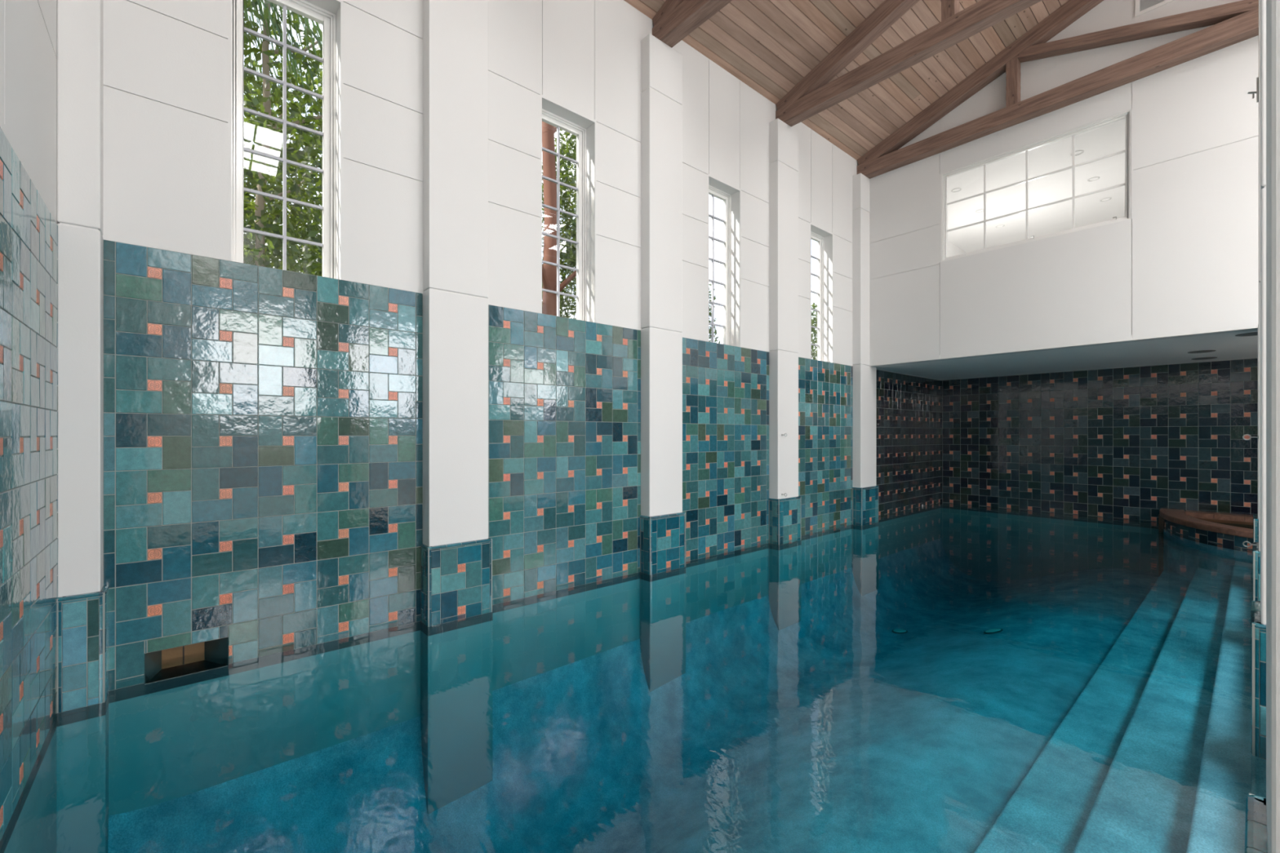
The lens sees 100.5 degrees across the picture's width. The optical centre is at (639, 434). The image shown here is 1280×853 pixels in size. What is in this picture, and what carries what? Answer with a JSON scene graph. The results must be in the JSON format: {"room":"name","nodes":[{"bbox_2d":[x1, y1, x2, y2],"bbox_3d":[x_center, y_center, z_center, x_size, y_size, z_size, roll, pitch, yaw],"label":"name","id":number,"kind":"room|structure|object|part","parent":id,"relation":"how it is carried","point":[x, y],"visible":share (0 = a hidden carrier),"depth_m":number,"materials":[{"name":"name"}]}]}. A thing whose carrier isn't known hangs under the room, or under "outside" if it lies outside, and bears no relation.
{"room":"indoor swimming pool","nodes":[
{"label":"indoor swimming pool","id":0,"kind":"room"},
{"bbox_2d":[0,0,58,841],"bbox_3d":[-0.415,-2.083,-0.596,0.307,9.800,10.100,0,0,-41],"label":"wall","id":1,"kind":"structure","parent":0,"point":[28,227],"depth_m":2.54,"materials":[{"name":"white paint"}]},
{"bbox_2d":[102,0,941,690],"bbox_3d":[1.797,-1.148,8.157,14.507,7.930,0.257,0,0,-41],"label":"wall","id":2,"kind":"structure","parent":0,"point":[263,426],"depth_m":4.61,"materials":[{"name":"white paint"}]},
{"bbox_2d":[56,0,109,713],"bbox_3d":[-3.467,-1.550,3.314,0.218,6.435,0.200,0,0,-41],"label":"pilaster","id":3,"kind":"object","parent":2,"relation":"attached to","point":[82,599],"visible":0.98,"depth_m":3.26,"materials":[{"name":"white paint"}]},
{"bbox_2d":[143,636,228,684],"bbox_3d":[-3.232,1.573,3.806,0.465,0.228,0.251,0,0,-41],"label":"skimmer opening","id":4,"kind":"object","parent":2,"relation":"attached to","point":[216,651],"visible":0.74,"depth_m":3.86,"materials":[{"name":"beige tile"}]},
{"bbox_3d":[-3.329,1.573,3.881,0.245,0.207,0.012,0,0,-41],"label":"panel","id":5,"kind":"part","parent":4,"relation":"part of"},
{"bbox_3d":[-2.703,0.205,4.097,2.013,2.919,0.006,0,0,-41],"label":"tile panel","id":6,"kind":"part","parent":2,"relation":"part of","materials":[{"name":"teal tile"}]},
{"bbox_2d":[231,0,336,279],"bbox_3d":[-2.839,-2.348,4.259,0.707,2.336,0.081,0,0,-41],"label":"window","id":7,"kind":"structure","parent":2,"relation":"in","point":[304,8],"depth_m":4.26,"materials":[{"name":"white paint"}]},
{"bbox_2d":[420,0,492,626],"bbox_3d":[-1.670,-1.550,4.870,0.602,6.435,0.200,0,0,-41],"label":"pilaster","id":8,"kind":"object","parent":2,"relation":"attached to","point":[456,571],"visible":1,"depth_m":4.78,"materials":[{"name":"white paint"}]},
{"bbox_2d":[542,108,586,320],"bbox_3d":[-0.901,-2.348,5.936,0.681,2.336,0.081,0,0,-41],"label":"window","id":9,"kind":"structure","parent":2,"relation":"in","point":[550,118],"depth_m":6.10,"materials":[{"name":"white paint"}]},
{"bbox_3d":[-0.755,0.205,5.783,2.026,2.919,0.006,0,0,-41],"label":"tile panel","id":10,"kind":"part","parent":2,"relation":"part of","materials":[{"name":"teal tile"}]},
{"bbox_2d":[640,33,685,575],"bbox_3d":[0.285,-1.550,6.561,0.608,6.435,0.200,0,0,-41],"label":"pilaster","id":11,"kind":"object","parent":2,"relation":"attached to","point":[662,517],"visible":1,"depth_m":6.46,"materials":[{"name":"white paint"}]},
{"bbox_2d":[708,184,730,345],"bbox_3d":[1.057,-2.348,7.630,0.673,2.336,0.081,0,0,-41],"label":"window","id":12,"kind":"structure","parent":2,"relation":"in","point":[713,192],"depth_m":7.79,"materials":[{"name":"white paint"}]},
{"bbox_3d":[1.206,0.205,7.480,2.038,2.919,0.006,0,0,-41],"label":"tile panel","id":13,"kind":"part","parent":2,"relation":"part of","materials":[{"name":"teal tile"}]},
{"bbox_2d":[768,118,800,545],"bbox_3d":[2.251,-1.550,8.262,0.608,6.435,0.200,0,0,-41],"label":"pilaster","id":14,"kind":"object","parent":2,"relation":"attached to","point":[784,512],"visible":1,"depth_m":8.12,"materials":[{"name":"white paint"}]},
{"bbox_2d":[810,231,823,360],"bbox_3d":[2.991,-2.348,9.303,0.698,2.336,0.081,0,0,-41],"label":"window","id":15,"kind":"structure","parent":2,"relation":"in","point":[820,240],"depth_m":9.49,"materials":[{"name":"white paint"}]},
{"bbox_3d":[3.164,0.205,9.174,2.017,2.919,0.006,0,0,-41],"label":"tile panel","id":16,"kind":"part","parent":2,"relation":"part of","materials":[{"name":"teal tile"}]},
{"bbox_2d":[852,173,878,525],"bbox_3d":[4.222,-1.550,9.968,0.664,6.435,0.200,0,0,-41],"label":"pilaster","id":17,"kind":"object","parent":2,"relation":"attached to","point":[864,489],"visible":1,"depth_m":9.81,"materials":[{"name":"white paint"}]},
{"bbox_3d":[5.765,0.200,11.425,3.625,2.929,0.006,0,0,-41],"label":"tile panel","id":18,"kind":"part","parent":2,"relation":"part of","materials":[{"name":"black tile"}]},
{"bbox_2d":[4,508,1158,852],"bbox_3d":[3.381,2.982,6.081,14.228,2.470,4.970,0,0,-41],"label":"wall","id":19,"kind":"structure","parent":0,"point":[159,747],"depth_m":4.73,"materials":[{"name":"tile"}]},
{"bbox_2d":[0,504,1158,852],"bbox_3d":[3.381,1.707,6.081,14.228,0.080,4.970,0,0,-41],"label":"trim","id":20,"kind":"structure","parent":19,"relation":"attached to","point":[82,713],"depth_m":4.45,"materials":[{"name":"teal tile"}]},
{"bbox_2d":[909,502,1175,533],"bbox_3d":[3.389,2.917,6.088,14.208,2.600,4.970,0,0,-41],"label":"pool water","id":21,"kind":"object","parent":19,"relation":"in","point":[947,505],"visible":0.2,"depth_m":11.02,"materials":[{"name":"teal liquid"}]},
{"bbox_2d":[107,537,1159,852],"bbox_3d":[3.451,3.091,6.017,14.307,1.448,5.150,0,0,-41],"label":"floor","id":22,"kind":"structure","parent":0,"point":[833,730],"depth_m":5.17,"materials":[{"name":"tile"}]},
{"bbox_2d":[892,628,907,633],"bbox_3d":[4.268,3.233,8.746,0.236,0.044,0.234,0,0,-35],"label":"drain cover","id":23,"kind":"object","parent":22,"relation":"on","point":[897,630],"visible":1,"depth_m":8.71,"materials":[{"name":"teal plastic"}]},
{"bbox_2d":[983,628,1003,633],"bbox_3d":[4.951,2.759,7.460,0.236,0.089,0.222,0,0,-36],"label":"drain cover","id":24,"kind":"object","parent":22,"relation":"on","point":[993,630],"visible":1,"depth_m":7.42,"materials":[{"name":"teal plastic"}]},
{"bbox_2d":[973,560,1266,852],"bbox_3d":[4.648,2.192,4.628,14.193,0.750,1.105,0,0,-41],"label":"steps","id":25,"kind":"structure","parent":22,"relation":"on","point":[1153,754],"depth_m":3.55,"materials":[{"name":"tile"}]},
{"bbox_2d":[1158,508,1253,579],"bbox_3d":[9.748,1.964,7.670,2.520,1.206,3.440,0,0,-41],"label":"spa","id":26,"kind":"object","parent":22,"relation":"on","point":[1213,541],"visible":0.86,"depth_m":8.37,"materials":[{"name":"tile"}]},
{"bbox_2d":[623,0,1069,159],"bbox_3d":[3.597,-6.019,2.876,10.317,1.831,10.200,0,0,-41],"label":"ceiling","id":27,"kind":"structure","parent":0,"point":[770,46],"depth_m":7.61,"materials":[{"name":"brown wood"}]},
{"bbox_2d":[946,119,1124,257],"bbox_3d":[8.484,-3.064,10.278,6.319,3.438,5.900,0,0,-41],"label":"wall","id":28,"kind":"structure","parent":0,"point":[1109,139],"depth_m":10.12,"materials":[{"name":"white paint"}]},
{"bbox_2d":[951,187,961,192],"bbox_3d":[5.939,-4.591,9.993,0.170,0.040,0.170,0,0,-41],"label":"recessed light","id":29,"kind":"object","parent":28,"relation":"in","point":[952,191],"visible":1,"depth_m":10.00,"materials":[{"name":"white paint"}]},
{"bbox_2d":[1070,150,1084,155],"bbox_3d":[7.127,-4.591,8.681,0.170,0.040,0.170,0,0,-41],"label":"recessed light","id":30,"kind":"object","parent":28,"relation":"in","point":[1082,151],"visible":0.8,"depth_m":8.64,"materials":[{"name":"white paint"}]},
{"bbox_2d":[1087,177,1099,182],"bbox_3d":[8.148,-4.591,9.564,0.170,0.040,0.170,0,0,-41],"label":"recessed light","id":31,"kind":"object","parent":28,"relation":"in","point":[1088,180],"visible":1,"depth_m":9.57,"materials":[{"name":"white paint"}]},
{"bbox_2d":[869,0,1258,367],"bbox_3d":[7.581,-4.127,6.323,0.220,5.712,10.700,0,0,-41],"label":"wall","id":32,"kind":"structure","parent":0,"point":[1185,263],"depth_m":7.38,"materials":[{"name":"white paint"}]},
{"bbox_2d":[941,109,1131,262],"bbox_3d":[5.915,-3.658,8.146,0.083,1.495,2.380,0,0,-41],"label":"window","id":33,"kind":"structure","parent":32,"relation":"in","point":[1126,115],"depth_m":8.03,"materials":[{"name":"white paint"}]},
{"bbox_2d":[857,0,1258,178],"bbox_3d":[7.424,-5.788,6.187,0.200,2.046,10.100,0,0,-41],"label":"roof truss","id":34,"kind":"object","parent":32,"relation":"attached to","point":[1233,23],"visible":0.91,"depth_m":7.69,"materials":[{"name":"brown wood"}]},
{"bbox_3d":[5.719,-5.352,8.157,0.176,0.738,0.154,0,0,-41],"label":"post","id":35,"kind":"part","parent":34,"relation":"part of","materials":[{"name":"brown wood"}]},
{"bbox_2d":[1134,0,1174,17],"bbox_3d":[7.001,-5.853,6.814,0.012,0.460,0.982,0,0,-41],"label":"air vent","id":36,"kind":"object","parent":32,"relation":"in","point":[1141,6],"visible":1,"depth_m":7.10,"materials":[{"name":"white paint"}]},
{"bbox_2d":[875,330,1257,380],"bbox_3d":[9.082,-1.308,7.622,4.189,0.071,10.700,0,0,-41],"label":"ceiling","id":37,"kind":"structure","parent":0,"point":[1228,346],"depth_m":8.99,"materials":[{"name":"white paint"}]},
{"bbox_2d":[1187,350,1216,353],"bbox_3d":[8.645,-1.268,8.196,0.300,0.009,0.300,0,0,-41],"label":"ceiling speaker","id":38,"kind":"object","parent":37,"relation":"attached to","point":[1200,351],"visible":1,"depth_m":8.17,"materials":[{"name":"grey"}]},
{"bbox_2d":[1191,351,1211,352],"bbox_3d":[8.645,-1.270,8.196,0.260,0.003,0.260,0,0,-41],"label":"grille","id":39,"kind":"object","parent":38,"relation":"attached to","point":[1193,351],"depth_m":8.17,"materials":[{"name":"grey metal"}]},
{"bbox_2d":[1191,356,1217,359],"bbox_3d":[9.464,-1.268,8.931,0.300,0.009,0.300,0,0,-41],"label":"ceiling speaker","id":40,"kind":"object","parent":37,"relation":"attached to","point":[1209,357],"visible":1,"depth_m":8.94,"materials":[{"name":"grey"}]},
{"bbox_2d":[1235,332,1257,336],"bbox_3d":[7.775,-1.268,6.755,0.300,0.009,0.300,0,0,-41],"label":"ceiling speaker","id":41,"kind":"object","parent":37,"relation":"attached to","point":[1251,334],"visible":0.58,"depth_m":6.77,"materials":[{"name":"grey"}]},
{"bbox_2d":[1238,333,1257,336],"bbox_3d":[7.775,-1.270,6.755,0.260,0.003,0.260,0,0,-41],"label":"grille","id":42,"kind":"object","parent":41,"relation":"attached to","point":[1245,334],"depth_m":6.80,"materials":[{"name":"grey metal"}]},
{"bbox_2d":[941,358,1257,524],"bbox_3d":[10.452,0.742,9.006,0.307,4.150,10.400,0,0,-41],"label":"wall","id":43,"kind":"structure","parent":0,"point":[1135,442],"depth_m":10.33,"materials":[{"name":"black tile"}]},
{"bbox_3d":[6.901,1.492,2.029,14.207,0.150,5.295,0,0,-41],"label":"deck","id":44,"kind":"object","parent":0,"visible":0},
{"bbox_2d":[1253,324,1258,542],"bbox_3d":[7.462,0.198,6.224,0.664,2.938,0.386,0,0,-41],"label":"column","id":45,"kind":"structure","parent":44,"relation":"on","point":[1255,516],"depth_m":6.14,"materials":[{"name":"white paint"}]},
{"bbox_2d":[1252,0,1260,600],"bbox_3d":[5.491,-1.550,4.518,0.608,6.435,0.386,0,0,-41],"label":"column","id":46,"kind":"structure","parent":44,"relation":"on","point":[1255,549],"depth_m":4.45,"materials":[{"name":"white paint"}]},
{"bbox_2d":[775,0,1043,126],"bbox_3d":[5.479,-5.788,4.504,0.199,2.044,10.100,0,0,-41],"label":"roof truss","id":47,"kind":"object","parent":46,"relation":"on","point":[814,94],"visible":0.94,"depth_m":7.06,"materials":[{"name":"brown wood"}]},
{"bbox_3d":[3.774,-5.352,6.474,0.176,0.738,0.155,0,0,-41],"label":"post","id":48,"kind":"part","parent":47,"relation":"part of","materials":[{"name":"brown wood"}]},
{"bbox_2d":[1242,434,1258,439],"bbox_3d":[5.238,0.027,4.568,0.028,0.051,0.092,0,0,-41],"label":"bolt","id":49,"kind":"object","parent":46,"relation":"attached to","point":[1251,437],"visible":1,"depth_m":4.57,"materials":[{"name":"silver metal"}]},
{"bbox_2d":[1242,541,1258,546],"bbox_3d":[5.238,0.947,4.568,0.028,0.051,0.092,0,0,-41],"label":"bolt","id":50,"kind":"object","parent":46,"relation":"attached to","point":[1251,544],"visible":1,"depth_m":4.57,"materials":[{"name":"silver metal"}]},
{"bbox_2d":[1247,77,1258,102],"bbox_3d":[5.247,-2.933,4.557,0.040,0.200,0.063,0,0,-41],"label":"wall bracket","id":51,"kind":"object","parent":46,"relation":"attached to","point":[1256,92],"visible":1,"depth_m":4.53,"materials":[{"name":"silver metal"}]},
{"bbox_3d":[5.264,-2.933,4.538,0.040,0.200,0.012,0,0,-41],"label":"plate","id":52,"kind":"part","parent":51,"relation":"part of","materials":[{"name":"silver metal"}]},
{"bbox_2d":[1250,0,1266,759],"bbox_3d":[3.525,-1.550,2.817,0.608,6.435,0.386,0,0,-41],"label":"column","id":53,"kind":"structure","parent":44,"relation":"on","point":[1258,608],"depth_m":2.75,"materials":[{"name":"white paint"}]},
{"bbox_2d":[652,0,732,48],"bbox_3d":[3.524,-5.789,2.812,0.200,2.046,10.100,0,0,-41],"label":"roof truss","id":54,"kind":"object","parent":53,"relation":"on","point":[676,20],"visible":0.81,"depth_m":6.24,"materials":[{"name":"brown wood"}]},
{"bbox_2d":[1244,0,1279,852],"bbox_3d":[1.570,-1.550,1.125,0.602,6.435,0.386,0,0,-41],"label":"column","id":55,"kind":"structure","parent":44,"relation":"on","point":[1262,828],"depth_m":1.06,"materials":[{"name":"white paint"}]},
{"label":"outside","id":56,"kind":"structure","parent":0,"visible":0},
{"bbox_3d":[11.428,1.757,9.717,110.000,0.520,130.000,0,0,-41],"label":"ground","id":57,"kind":"structure","parent":56,"visible":0},
{"bbox_2d":[243,0,322,276],"bbox_3d":[-4.794,-1.933,7.438,4.531,7.503,4.224,0,0,-41],"label":"window glass","id":58,"kind":"object","parent":57,"relation":"on","point":[260,255],"visible":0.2,"depth_m":6.55,"materials":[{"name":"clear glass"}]},
{"bbox_2d":[243,43,322,275],"bbox_3d":[-5.476,-3.050,11.216,6.765,9.747,3.985,0,0,-41],"label":"tree","id":59,"kind":"object","parent":57,"relation":"on","point":[320,70],"visible":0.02,"depth_m":9.68,"materials":[{"name":"green plant"}]},
{"bbox_2d":[244,0,322,130],"bbox_3d":[-5.565,-2.127,5.770,4.475,7.900,4.392,0,0,-41],"label":"tree","id":60,"kind":"object","parent":57,"relation":"on","point":[294,66],"visible":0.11,"depth_m":6.67,"materials":[{"name":"green plant"}]},
{"bbox_2d":[542,121,576,319],"bbox_3d":[-1.594,-3.682,10.916,3.381,11.006,5.218,0,0,16],"label":"window glass","id":61,"kind":"object","parent":57,"relation":"on","point":[549,165],"visible":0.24,"depth_m":9.25,"materials":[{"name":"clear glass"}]},
{"bbox_2d":[708,284,719,343],"bbox_3d":[0.190,-1.567,13.940,4.120,6.774,2.660,0,0,8],"label":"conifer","id":62,"kind":"object","parent":57,"relation":"on","point":[709,292],"visible":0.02,"depth_m":13.56,"materials":[{"name":"green plant"}]},
{"bbox_2d":[811,302,817,359],"bbox_3d":[4.730,-0.994,15.324,3.732,5.634,2.876,0,0,-41],"label":"shrub","id":63,"kind":"object","parent":57,"relation":"on","point":[814,354],"visible":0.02,"depth_m":14.72,"materials":[{"name":"green plant"}]}
]}

